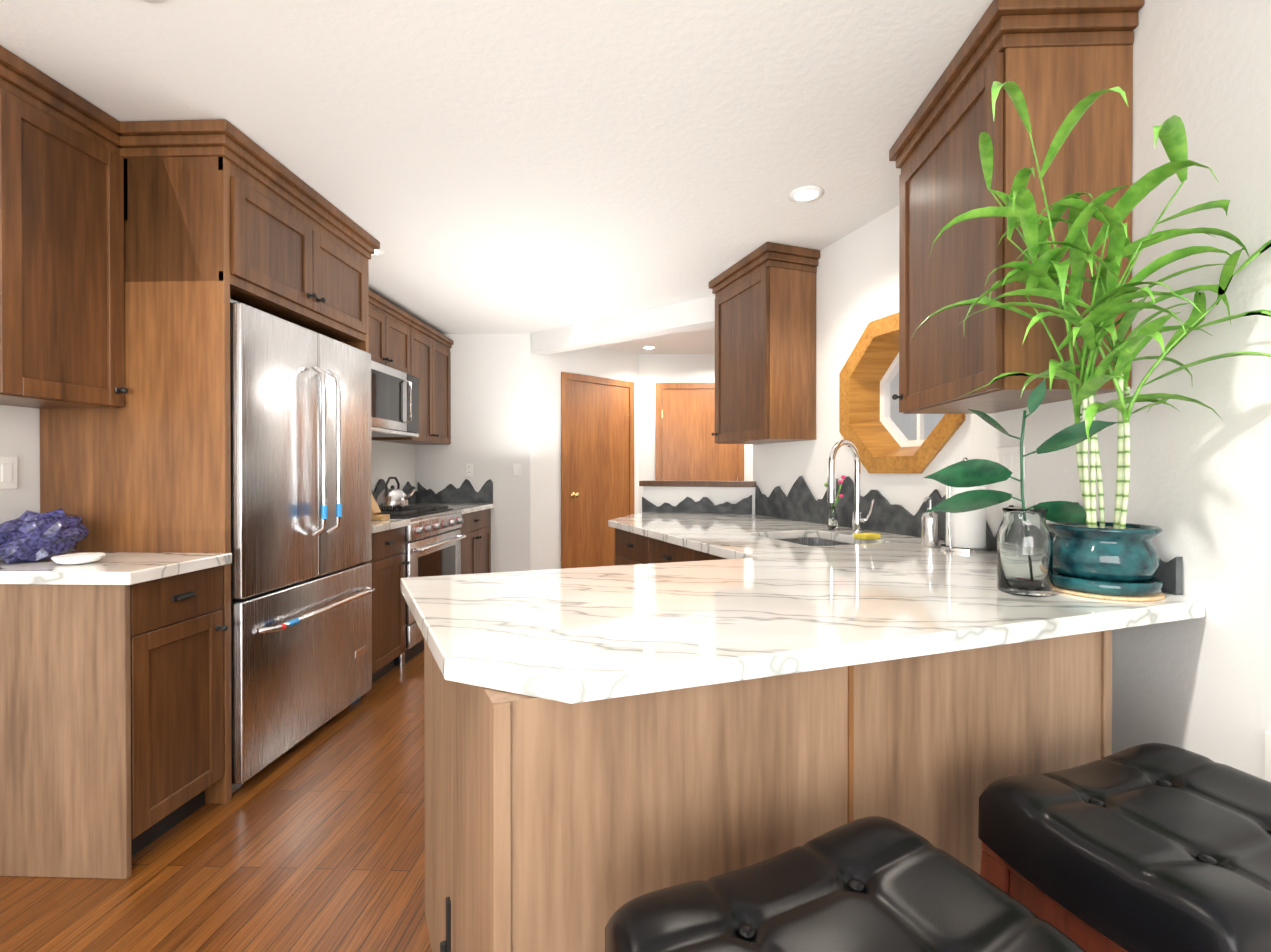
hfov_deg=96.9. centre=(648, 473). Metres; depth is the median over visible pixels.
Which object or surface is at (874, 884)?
stool
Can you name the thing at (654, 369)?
wall
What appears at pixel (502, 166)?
ceiling
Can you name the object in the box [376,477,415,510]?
kettle
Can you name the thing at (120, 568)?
countertop
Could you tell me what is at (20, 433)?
wall
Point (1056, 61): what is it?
upper cabinet
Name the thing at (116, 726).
base cabinet
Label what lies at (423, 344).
upper cabinet
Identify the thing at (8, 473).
electrical outlet plate
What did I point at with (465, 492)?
backsplash
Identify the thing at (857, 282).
wall
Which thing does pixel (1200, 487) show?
wall
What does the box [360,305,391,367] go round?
upper cabinet
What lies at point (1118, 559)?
potted plant
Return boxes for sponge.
[854,533,880,539]
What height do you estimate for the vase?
0.275 m
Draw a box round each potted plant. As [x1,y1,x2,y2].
[912,81,1270,601]
[924,379,1117,596]
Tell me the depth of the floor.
1.71 m
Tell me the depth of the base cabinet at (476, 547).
4.74 m
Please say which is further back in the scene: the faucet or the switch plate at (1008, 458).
the faucet
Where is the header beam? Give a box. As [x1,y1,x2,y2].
[532,295,714,354]
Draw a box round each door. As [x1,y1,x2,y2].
[561,372,633,568]
[656,383,743,480]
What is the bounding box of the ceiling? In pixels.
[0,0,992,353]
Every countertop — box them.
[0,503,493,584]
[401,512,1204,703]
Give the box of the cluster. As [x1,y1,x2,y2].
[0,509,88,563]
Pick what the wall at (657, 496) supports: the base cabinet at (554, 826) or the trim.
the trim
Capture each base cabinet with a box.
[0,564,231,878]
[361,527,407,697]
[408,508,490,573]
[424,528,1111,951]
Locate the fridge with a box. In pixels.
[230,298,374,792]
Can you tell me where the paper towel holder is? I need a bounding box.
[940,457,991,552]
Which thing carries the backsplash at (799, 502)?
attached to the wall at (857, 282)
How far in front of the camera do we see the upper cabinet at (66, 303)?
1.84 m
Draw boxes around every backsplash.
[371,479,492,503]
[642,476,1182,594]
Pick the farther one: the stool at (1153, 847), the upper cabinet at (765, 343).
the upper cabinet at (765, 343)
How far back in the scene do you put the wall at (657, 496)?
3.96 m
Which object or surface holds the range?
on the floor
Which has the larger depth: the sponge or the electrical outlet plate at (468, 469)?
the electrical outlet plate at (468, 469)
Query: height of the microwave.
0.458 m
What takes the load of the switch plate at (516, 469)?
attached to the wall at (490, 406)
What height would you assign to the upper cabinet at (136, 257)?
0.483 m
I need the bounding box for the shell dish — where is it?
[51,552,105,564]
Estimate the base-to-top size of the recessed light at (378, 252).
0.008 m
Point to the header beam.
(694, 314)
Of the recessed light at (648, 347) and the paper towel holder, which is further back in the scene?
the recessed light at (648, 347)
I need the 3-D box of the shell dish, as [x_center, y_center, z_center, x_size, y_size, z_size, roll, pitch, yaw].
[-1.826,0.275,1.804,0.126,0.026,0.124,0,0,2]
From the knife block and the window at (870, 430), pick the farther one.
the knife block
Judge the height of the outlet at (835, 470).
0.115 m
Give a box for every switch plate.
[513,464,520,475]
[997,446,1024,478]
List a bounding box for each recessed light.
[141,0,166,2]
[371,249,383,255]
[641,346,656,348]
[789,185,823,202]
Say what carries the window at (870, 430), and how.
in the wall at (857, 282)
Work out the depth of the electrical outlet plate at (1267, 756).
1.15 m
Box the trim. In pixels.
[639,480,755,486]
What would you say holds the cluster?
on the countertop at (120, 568)
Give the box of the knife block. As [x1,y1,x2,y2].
[371,493,389,520]
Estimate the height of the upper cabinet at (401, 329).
0.400 m
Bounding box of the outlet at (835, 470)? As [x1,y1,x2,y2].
[827,462,835,477]
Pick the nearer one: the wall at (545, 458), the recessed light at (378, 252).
the recessed light at (378, 252)
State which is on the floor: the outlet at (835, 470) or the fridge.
the fridge
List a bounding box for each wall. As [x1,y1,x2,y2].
[0,405,415,523]
[415,333,529,572]
[530,334,638,569]
[639,354,752,512]
[643,486,754,514]
[753,206,970,543]
[971,0,1270,779]
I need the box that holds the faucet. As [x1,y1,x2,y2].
[827,439,874,532]
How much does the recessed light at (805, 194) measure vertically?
0.008 m
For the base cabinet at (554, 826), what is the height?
0.875 m
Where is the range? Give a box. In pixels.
[380,505,465,666]
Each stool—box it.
[605,816,1085,951]
[978,743,1270,951]
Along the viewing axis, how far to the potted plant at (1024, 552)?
1.34 m
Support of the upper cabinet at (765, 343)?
attached to the wall at (857, 282)
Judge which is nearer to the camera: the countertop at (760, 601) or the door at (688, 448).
the countertop at (760, 601)
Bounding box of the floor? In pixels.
[0,650,431,951]
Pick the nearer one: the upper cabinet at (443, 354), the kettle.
the kettle
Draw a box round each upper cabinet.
[0,69,131,412]
[124,141,375,344]
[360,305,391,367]
[371,325,435,444]
[392,313,411,374]
[436,337,451,444]
[709,242,819,444]
[889,0,1143,413]
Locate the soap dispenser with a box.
[921,497,938,546]
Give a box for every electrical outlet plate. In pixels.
[0,456,17,489]
[465,464,472,475]
[1265,731,1270,781]
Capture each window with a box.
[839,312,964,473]
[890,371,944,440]
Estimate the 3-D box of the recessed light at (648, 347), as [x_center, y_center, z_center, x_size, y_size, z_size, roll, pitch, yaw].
[0.002,-1.270,5.679,0.154,0.008,0.154,0,0,2]
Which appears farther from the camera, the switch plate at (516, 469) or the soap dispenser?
the switch plate at (516, 469)
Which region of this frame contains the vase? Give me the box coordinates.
[824,475,845,529]
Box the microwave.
[371,360,418,436]
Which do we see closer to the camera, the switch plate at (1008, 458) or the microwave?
the switch plate at (1008, 458)
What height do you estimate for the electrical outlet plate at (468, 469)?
0.115 m
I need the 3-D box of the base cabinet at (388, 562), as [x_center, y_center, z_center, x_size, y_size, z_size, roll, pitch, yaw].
[-1.846,0.759,3.257,0.696,0.875,0.420,0,0,2]
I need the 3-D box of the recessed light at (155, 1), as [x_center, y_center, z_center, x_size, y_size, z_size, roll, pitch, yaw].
[-1.308,-1.250,1.419,0.154,0.008,0.154,0,0,2]
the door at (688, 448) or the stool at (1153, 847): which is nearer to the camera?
the stool at (1153, 847)
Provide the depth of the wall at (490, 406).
5.13 m
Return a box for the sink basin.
[779,538,851,545]

